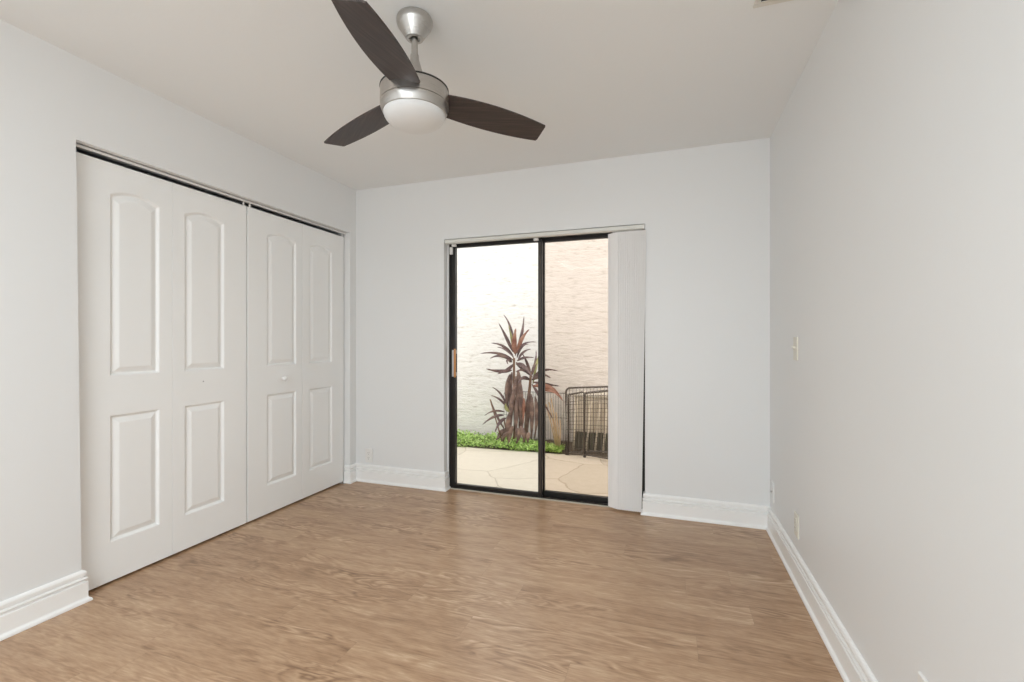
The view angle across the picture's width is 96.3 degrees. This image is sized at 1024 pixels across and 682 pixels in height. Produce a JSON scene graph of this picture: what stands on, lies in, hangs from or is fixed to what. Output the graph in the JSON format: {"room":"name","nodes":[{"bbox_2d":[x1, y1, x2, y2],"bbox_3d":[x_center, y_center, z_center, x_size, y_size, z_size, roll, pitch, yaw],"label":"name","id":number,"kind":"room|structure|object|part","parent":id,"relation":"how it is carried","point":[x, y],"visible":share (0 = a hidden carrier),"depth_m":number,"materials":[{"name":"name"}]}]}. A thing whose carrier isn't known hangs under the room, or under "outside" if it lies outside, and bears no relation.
{"room":"empty bedroom","nodes":[
{"label":"empty bedroom","id":0,"kind":"room"},
{"bbox_2d":[0,19,355,601],"bbox_3d":[-2.183,-0.048,1.501,0.115,2.440,5.027,0,0,19],"label":"wall","id":1,"kind":"structure","parent":0,"point":[53,99],"depth_m":1.97,"materials":[{"name":"white paint"}]},
{"bbox_2d":[0,570,92,640],"bbox_3d":[-2.441,1.100,0.597,0.073,0.143,3.149,0,0,19],"label":"baseboard","id":2,"kind":"structure","parent":1,"relation":"attached to","point":[19,613],"depth_m":1.92,"materials":[{"name":"white paint"}]},
{"bbox_2d":[76,152,245,590],"bbox_3d":[-1.842,0.141,2.490,0.068,2.062,0.915,0,0,19],"label":"door","id":3,"kind":"structure","parent":1,"relation":"in","point":[162,263],"depth_m":2.42,"materials":[{"name":"white paint"}]},
{"bbox_2d":[246,203,345,521],"bbox_3d":[-1.542,0.141,3.364,0.070,2.062,0.916,0,0,19],"label":"door","id":4,"kind":"structure","parent":1,"relation":"in","point":[295,270],"depth_m":3.27,"materials":[{"name":"white paint"}]},
{"bbox_2d":[76,143,345,234],"bbox_3d":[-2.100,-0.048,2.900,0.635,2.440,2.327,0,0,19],"label":"door track","id":5,"kind":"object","parent":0,"point":[77,150],"depth_m":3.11,"materials":[{"name":"metal"}]},
{"bbox_2d":[0,0,837,189],"bbox_3d":[-0.942,-1.328,1.103,3.990,0.120,5.377,0,0,19],"label":"ceiling","id":6,"kind":"structure","parent":0,"point":[604,79],"depth_m":2.11,"materials":[{"name":"white paint"}]},
{"bbox_2d":[324,0,544,145],"bbox_3d":[-0.453,-1.049,1.748,0.984,0.438,0.958,0,0,19],"label":"ceiling fan","id":7,"kind":"object","parent":6,"relation":"hanging from","point":[415,101],"visible":1,"depth_m":1.74,"materials":[{"name":"brown wood"}]},
{"bbox_3d":[-0.647,-0.933,2.001,0.269,0.006,0.439,-13,6,-31],"label":"blade","id":8,"kind":"part","parent":7,"relation":"part of","materials":[{"name":"brown wood"}]},
{"bbox_3d":[-0.425,-0.942,1.468,0.268,0.006,0.439,13,5,28],"label":"blade","id":9,"kind":"part","parent":7,"relation":"part of","materials":[{"name":"brown wood"}]},
{"bbox_3d":[-0.382,-0.861,1.799,0.238,0.062,0.238,0,0,19],"label":"globe","id":10,"kind":"part","parent":7,"relation":"part of","materials":[{"name":"white glass"}]},
{"bbox_3d":[-0.075,-0.934,1.926,0.439,0.006,0.268,0,-13,-2],"label":"blade","id":11,"kind":"part","parent":7,"relation":"part of","materials":[{"name":"brown wood"}]},
{"bbox_2d":[753,0,791,7],"bbox_3d":[0.995,-1.261,1.578,0.256,0.016,0.256,0,0,19],"label":"ceiling vent","id":12,"kind":"object","parent":6,"relation":"in","point":[758,3],"visible":1,"depth_m":1.71,"materials":[{"name":"white metal"}]},
{"bbox_2d":[0,481,843,681],"bbox_3d":[-0.966,1.232,1.034,3.990,0.120,5.232,0,0,19],"label":"floor","id":13,"kind":"structure","parent":0,"point":[357,581],"depth_m":2.02,"materials":[{"name":"brown wood"}]},
{"bbox_2d":[450,488,611,507],"bbox_3d":[0.203,1.169,3.400,1.492,0.006,0.014,0,0,19],"label":"threshold","id":14,"kind":"object","parent":13,"relation":"on","point":[450,488],"visible":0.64,"depth_m":3.41,"materials":[{"name":"beige"}]},
{"bbox_2d":[290,138,769,505],"bbox_3d":[-0.104,0.012,3.552,3.990,2.560,0.200,0,0,19],"label":"wall","id":15,"kind":"structure","parent":0,"point":[704,211],"depth_m":3.09,"materials":[{"name":"white paint"}]},
{"bbox_2d":[365,448,372,462],"bbox_3d":[-1.191,0.954,3.814,0.071,0.116,0.009,0,0,19],"label":"wall outlet","id":16,"kind":"object","parent":15,"relation":"attached to","point":[368,452],"visible":1,"depth_m":3.81,"materials":[{"name":"white plastic"}]},
{"bbox_2d":[343,463,450,491],"bbox_3d":[-0.939,1.100,3.708,0.910,0.143,0.106,0,0,15],"label":"baseboard","id":17,"kind":"structure","parent":15,"relation":"attached to","point":[385,475],"depth_m":3.71,"materials":[{"name":"white paint"}]},
{"bbox_2d":[445,224,645,511],"bbox_3d":[0.200,0.184,3.362,1.511,1.948,0.074,0,0,19],"label":"vertical blind","id":18,"kind":"object","parent":15,"relation":"attached to","point":[626,250],"visible":0.99,"depth_m":3.14,"materials":[{"name":"white"}]},
{"bbox_3d":[0.192,-0.774,3.356,1.499,0.028,0.044,0,0,19],"label":"head rail","id":19,"kind":"part","parent":18,"relation":"part of","materials":[{"name":"white"}]},
{"bbox_2d":[449,230,644,505],"bbox_3d":[0.225,0.253,3.450,1.502,2.097,0.140,0,0,19],"label":"door","id":20,"kind":"structure","parent":15,"relation":"in","point":[542,493],"depth_m":3.46,"materials":[{"name":"brown metal"}]},
{"bbox_3d":[-0.459,0.177,3.635,0.035,0.210,0.018,0,0,19],"label":"handle plate","id":21,"kind":"part","parent":20,"relation":"part of","materials":[{"name":"beige wood"}]},
{"bbox_3d":[-0.451,0.174,3.616,0.017,0.225,0.016,0,0,19],"label":"handle","id":22,"kind":"part","parent":20,"relation":"part of","materials":[{"name":"brown wood"}]},
{"bbox_3d":[-0.127,0.199,3.547,0.749,1.934,0.032,0,0,19],"label":"sliding panel","id":23,"kind":"part","parent":20,"relation":"part of","materials":[{"name":"clear glass"}]},
{"bbox_3d":[0.566,0.199,3.359,0.763,1.934,0.032,0,0,19],"label":"fixed panel","id":24,"kind":"part","parent":20,"relation":"part of","materials":[{"name":"clear glass"}]},
{"bbox_2d":[770,0,1023,681],"bbox_3d":[0.875,0.012,0.481,0.150,2.560,5.377,0,0,19],"label":"wall","id":25,"kind":"structure","parent":0,"point":[897,147],"depth_m":1.20,"materials":[{"name":"white paint"}]},
{"bbox_2d":[640,491,877,681],"bbox_3d":[0.436,1.100,0.631,0.778,0.143,5.077,0,0,19],"label":"baseboard","id":26,"kind":"structure","parent":25,"relation":"attached to","point":[852,667],"depth_m":2.39,"materials":[{"name":"white paint"}]},
{"bbox_2d":[770,480,773,501],"bbox_3d":[1.572,0.910,2.776,0.016,0.116,0.071,0,0,19],"label":"cable plate","id":27,"kind":"object","parent":25,"relation":"attached to","point":[772,482],"visible":1,"depth_m":2.76,"materials":[{"name":"white paint"}]},
{"bbox_2d":[792,337,797,360],"bbox_3d":[1.398,0.038,2.269,0.017,0.116,0.071,0,0,19],"label":"light switch","id":28,"kind":"object","parent":25,"relation":"attached to","point":[795,339],"visible":1,"depth_m":2.26,"materials":[{"name":"beige plastic"}]},
{"bbox_2d":[794,511,798,538],"bbox_3d":[1.397,0.904,2.254,0.009,0.116,0.071,0,0,19],"label":"wall outlet","id":29,"kind":"object","parent":25,"relation":"attached to","point":[796,516],"visible":1,"depth_m":2.24,"materials":[{"name":"beige plastic"}]},
{"bbox_2d":[918,671,927,681],"bbox_3d":[1.008,0.887,1.119,0.009,0.116,0.071,0,0,19],"label":"wall outlet","id":30,"kind":"object","parent":25,"relation":"attached to","point":[921,678],"visible":1,"depth_m":1.14,"materials":[{"name":"white plastic"}]},
{"label":"outside","id":31,"kind":"structure","parent":0,"visible":0},
{"bbox_2d":[457,447,607,495],"bbox_3d":[-0.054,1.282,4.474,8.000,0.100,1.618,0,0,19],"label":"paving","id":32,"kind":"object","parent":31,"point":[509,469],"visible":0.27,"depth_m":4.33,"materials":[{"name":"beige stone"}]},
{"bbox_2d":[565,386,607,458],"bbox_3d":[0.846,0.853,4.794,0.553,0.757,0.421,0,0,1],"label":"pen","id":33,"kind":"object","parent":32,"relation":"on","point":[568,401],"visible":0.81,"depth_m":4.88,"materials":[{"name":"brown metal"}]},
{"bbox_3d":[0.684,0.882,4.900,0.203,0.700,0.020,0,0,30],"label":"panel frame","id":34,"kind":"part","parent":33,"relation":"part of","materials":[{"name":"grey metal"}]},
{"bbox_3d":[0.938,0.853,4.720,0.449,0.757,0.024,0,0,38],"label":"panel frame","id":35,"kind":"part","parent":33,"relation":"part of","materials":[{"name":"grey metal"}]},
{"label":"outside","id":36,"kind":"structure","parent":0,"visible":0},
{"bbox_2d":[457,434,606,456],"bbox_3d":[0.248,1.282,5.356,8.000,0.100,0.806,0,0,19],"label":"planting bed","id":37,"kind":"object","parent":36,"point":[547,441],"depth_m":5.25,"materials":[{"name":"green plant"}]},
{"bbox_2d":[457,429,564,452],"bbox_3d":[-0.568,1.174,5.627,2.538,0.121,0.722,0,0,19],"label":"ground cover","id":38,"kind":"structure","parent":37,"relation":"on","point":[548,446],"depth_m":5.33,"materials":[{"name":"green plant"}]},
{"bbox_2d":[480,315,562,446],"bbox_3d":[0.140,0.443,5.359,0.974,1.530,0.572,0,0,19],"label":"plant","id":39,"kind":"object","parent":37,"relation":"on","point":[513,395],"visible":0.94,"depth_m":5.33,"materials":[{"name":"red plant"}]},
{"bbox_3d":[-0.189,0.842,5.287,0.256,0.618,0.222,0,0,19],"label":"crown","id":40,"kind":"part","parent":39,"relation":"part of","materials":[{"name":"red plant"}]},
{"bbox_3d":[-0.012,0.048,5.421,0.646,0.741,0.550,0,0,19],"label":"crown","id":41,"kind":"part","parent":39,"relation":"part of","materials":[{"name":"red plant"}]},
{"bbox_3d":[0.107,0.002,5.370,0.247,0.309,0.040,0,0,33],"label":"crown","id":42,"kind":"part","parent":39,"relation":"part of","materials":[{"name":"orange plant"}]},
{"bbox_3d":[0.124,0.319,5.379,0.382,1.019,0.240,0,0,19],"label":"crown","id":43,"kind":"part","parent":39,"relation":"part of","materials":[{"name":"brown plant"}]},
{"bbox_3d":[0.333,0.497,5.278,0.439,0.773,0.502,0,0,34],"label":"crown","id":44,"kind":"part","parent":39,"relation":"part of","materials":[{"name":"red plant"}]},
{"bbox_2d":[504,391,568,440],"bbox_3d":[0.291,0.930,5.666,0.848,0.604,0.008,0,0,21],"label":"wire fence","id":45,"kind":"object","parent":37,"relation":"on","point":[506,414],"visible":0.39,"depth_m":5.59,"materials":[{"name":"brown metal"}]},
{"bbox_2d":[572,399,577,450],"bbox_3d":[0.711,0.945,5.173,0.082,0.576,0.024,0,0,-36],"label":"stake","id":46,"kind":"object","parent":37,"relation":"on","point":[577,399],"visible":0.56,"depth_m":5.17,"materials":[{"name":"beige wood"}]},
{"bbox_2d":[586,401,591,450],"bbox_3d":[0.855,0.953,5.124,0.090,0.560,0.024,0,0,-28],"label":"stake","id":47,"kind":"object","parent":37,"relation":"on","point":[591,401],"visible":0.47,"depth_m":5.12,"materials":[{"name":"beige wood"}]},
{"bbox_2d":[572,391,606,450],"bbox_3d":[1.135,0.914,5.213,0.850,0.635,0.300,0,0,19],"label":"box","id":48,"kind":"object","parent":37,"relation":"on","point":[595,404],"visible":0.22,"depth_m":5.16,"materials":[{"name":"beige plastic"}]},
{"bbox_3d":[1.135,0.614,5.213,0.850,0.035,0.300,0,0,19],"label":"box lid","id":49,"kind":"part","parent":48,"relation":"part of","materials":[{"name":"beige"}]},
{"bbox_2d":[594,403,599,450],"bbox_3d":[0.950,0.962,5.092,0.090,0.542,0.024,0,0,-27],"label":"stake","id":50,"kind":"object","parent":37,"relation":"on","point":[598,417],"visible":0.88,"depth_m":5.08,"materials":[{"name":"beige wood"}]},
{"bbox_2d":[602,409,606,452],"bbox_3d":[1.028,0.988,5.065,0.083,0.490,0.024,0,0,-34],"label":"stake","id":51,"kind":"object","parent":37,"relation":"on","point":[606,409],"visible":0.62,"depth_m":5.06,"materials":[{"name":"beige wood"}]},
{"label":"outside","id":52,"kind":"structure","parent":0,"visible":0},
{"bbox_2d":[457,239,607,441],"bbox_3d":[0.411,-0.103,5.831,8.000,2.950,0.200,0,0,19],"label":"wall","id":53,"kind":"structure","parent":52,"point":[494,282],"depth_m":5.79,"materials":[{"name":"beige paint"}]}
]}

